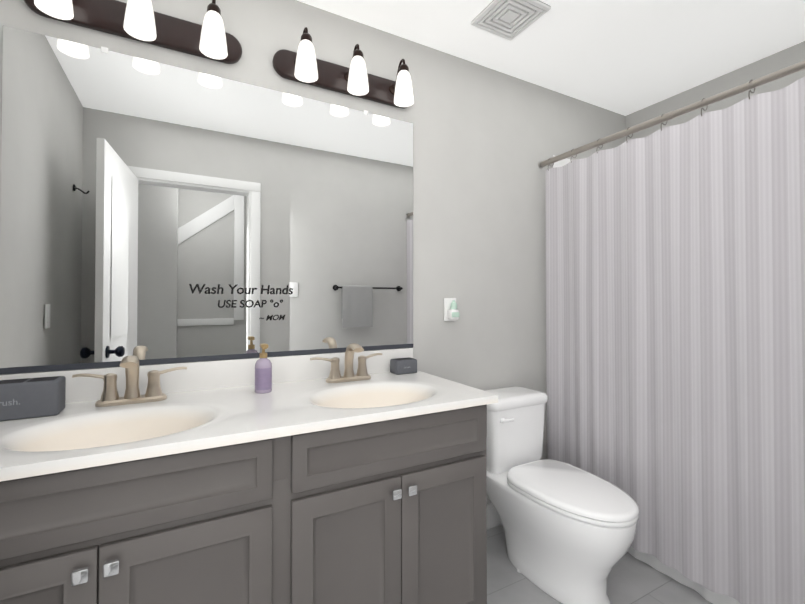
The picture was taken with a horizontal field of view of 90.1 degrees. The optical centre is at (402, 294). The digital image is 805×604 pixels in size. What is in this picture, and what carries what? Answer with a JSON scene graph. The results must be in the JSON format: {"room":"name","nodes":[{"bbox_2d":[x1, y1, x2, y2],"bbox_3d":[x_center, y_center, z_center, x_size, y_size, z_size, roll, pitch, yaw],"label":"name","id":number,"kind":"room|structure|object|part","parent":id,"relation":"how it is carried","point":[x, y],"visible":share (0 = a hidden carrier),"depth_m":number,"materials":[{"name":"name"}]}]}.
{"room":"bathroom","nodes":[
{"label":"bathroom","id":0,"kind":"room"},
{"bbox_2d":[0,0,624,503],"bbox_3d":[0.075,0.005,1.984,3.395,2.440,0.100,0,-1,-28],"label":"wall","id":1,"kind":"structure","parent":0,"point":[486,140],"depth_m":2.04,"materials":[{"name":"paint"}]},
{"bbox_2d":[24,0,241,63],"bbox_3d":[-0.866,-0.945,1.333,0.640,0.200,0.166,0,-1,-28],"label":"sconce","id":2,"kind":"object","parent":1,"relation":"attached to","point":[210,38],"visible":1,"depth_m":1.36,"materials":[{"name":"brown metal"}]},
{"bbox_2d":[0,25,412,373],"bbox_3d":[-0.586,-0.290,1.565,1.444,1.072,0.008,0,-1,-28],"label":"mirror","id":3,"kind":"object","parent":1,"relation":"attached to","point":[152,212],"visible":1,"depth_m":1.45,"materials":[{"name":"clear glass"}]},
{"bbox_2d":[272,27,413,108],"bbox_3d":[-0.201,-0.940,1.691,0.640,0.200,0.166,0,-1,-28],"label":"sconce","id":4,"kind":"object","parent":1,"relation":"attached to","point":[304,64],"visible":1,"depth_m":1.68,"materials":[{"name":"white glass"}]},
{"bbox_2d":[444,298,458,320],"bbox_3d":[0.249,0.075,1.986,0.072,0.116,0.050,0,-1,-28],"label":"outlet","id":5,"kind":"object","parent":1,"relation":"attached to","point":[451,312],"visible":1,"depth_m":1.98,"materials":[{"name":"white plastic"}]},
{"bbox_2d":[487,503,501,528],"bbox_3d":[0.458,1.164,2.111,0.936,0.125,0.014,0,-1,-28],"label":"baseboard","id":6,"kind":"structure","parent":1,"relation":"attached to","point":[493,519],"depth_m":2.10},
{"bbox_2d":[297,0,804,115],"bbox_3d":[0.481,-1.254,1.247,3.395,0.060,1.810,0,-1,-28],"label":"ceiling","id":7,"kind":"structure","parent":0,"point":[624,57],"depth_m":1.91,"materials":[{"name":"paint"}]},
{"bbox_2d":[471,0,550,40],"bbox_3d":[0.466,-1.210,1.744,0.240,0.016,0.240,0,-1,-28],"label":"ceiling vent","id":8,"kind":"object","parent":7,"relation":"in","point":[510,20],"visible":1,"depth_m":1.74,"materials":[{"name":"grey"}]},
{"bbox_2d":[487,525,712,603],"bbox_3d":[0.481,1.245,1.215,3.395,0.060,1.810,0,-1,-28],"label":"floor","id":9,"kind":"structure","parent":0,"point":[631,579],"depth_m":1.69,"materials":[{"name":"tile"}]},
{"bbox_2d":[0,343,497,603],"bbox_3d":[-0.483,0.703,1.278,1.532,1.025,0.588,0,-1,-28],"label":"bathroom vanity","id":10,"kind":"object","parent":9,"relation":"on","point":[354,473],"visible":1,"depth_m":1.12,"materials":[{"name":"paint"}]},
{"bbox_2d":[0,376,65,420],"bbox_3d":[-1.093,0.293,1.125,0.220,0.101,0.085,0,-1,-28],"label":"toothbrush holder","id":11,"kind":"object","parent":10,"relation":"on","point":[25,398],"visible":1,"depth_m":1.12,"materials":[{"name":"grey plastic"}]},
{"bbox_2d":[72,355,186,406],"bbox_3d":[-0.851,0.268,1.259,0.310,0.156,0.141,0,-1,-28],"label":"faucet","id":12,"kind":"object","parent":10,"relation":"on","point":[153,397],"depth_m":1.27,"materials":[{"name":"beige metal"}]},
{"bbox_2d":[255,343,271,393],"bbox_3d":[-0.494,0.261,1.429,0.058,0.172,0.069,0,-1,-28],"label":"soap bottle","id":13,"kind":"object","parent":10,"relation":"on","point":[263,373],"visible":1,"depth_m":1.41,"materials":[{"name":"purple plastic"}]},
{"bbox_2d":[310,343,381,382],"bbox_3d":[-0.201,0.272,1.610,0.310,0.156,0.141,0,-1,-28],"label":"faucet","id":14,"kind":"object","parent":10,"relation":"on","point":[362,376],"depth_m":1.62,"materials":[{"name":"beige metal"}]},
{"bbox_2d":[390,357,416,374],"bbox_3d":[0.005,0.321,1.806,0.106,0.063,0.071,0,-1,-28],"label":"soap holder","id":15,"kind":"object","parent":10,"relation":"on","point":[399,366],"visible":1,"depth_m":1.78,"materials":[{"name":"grey plastic"}]},
{"bbox_2d":[484,386,638,603],"bbox_3d":[0.648,0.855,1.772,0.370,0.735,0.753,0,-1,-28],"label":"toilet","id":16,"kind":"object","parent":9,"relation":"on","point":[569,531],"visible":0.92,"depth_m":1.65,"materials":[{"name":"ceramic"}]},
{"bbox_2d":[553,155,571,167],"bbox_3d":[1.568,0.198,1.820,0.711,2.049,1.592,0,-1,-28],"label":"tub","id":17,"kind":"object","parent":9,"relation":"on","point":[561,163],"depth_m":2.40,"materials":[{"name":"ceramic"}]},
{"bbox_2d":[625,41,804,140],"bbox_3d":[1.955,0.005,1.969,0.100,2.440,1.710,0,-1,-28],"label":"wall","id":18,"kind":"structure","parent":0,"point":[785,58],"depth_m":2.21,"materials":[{"name":"paint"}]},
{"bbox_3d":[1.335,-0.011,0.726,2.170,2.440,0.110,0,-1,-28],"label":"wall","id":19,"kind":"structure","parent":0,"visible":0},
{"bbox_2d":[538,60,804,603],"bbox_3d":[1.193,0.217,1.607,0.072,1.995,1.671,0,-1,-28],"label":"curtain","id":20,"kind":"object","parent":19,"relation":"attached to","point":[675,315],"visible":0.94,"depth_m":1.61,"materials":[{"name":"white fabric"}]},
{"bbox_3d":[1.181,-0.760,1.623,0.042,0.042,1.652,0,-1,-28],"label":"rod","id":21,"kind":"part","parent":20,"relation":"part of","materials":[{"name":"silver metal"}]}
]}

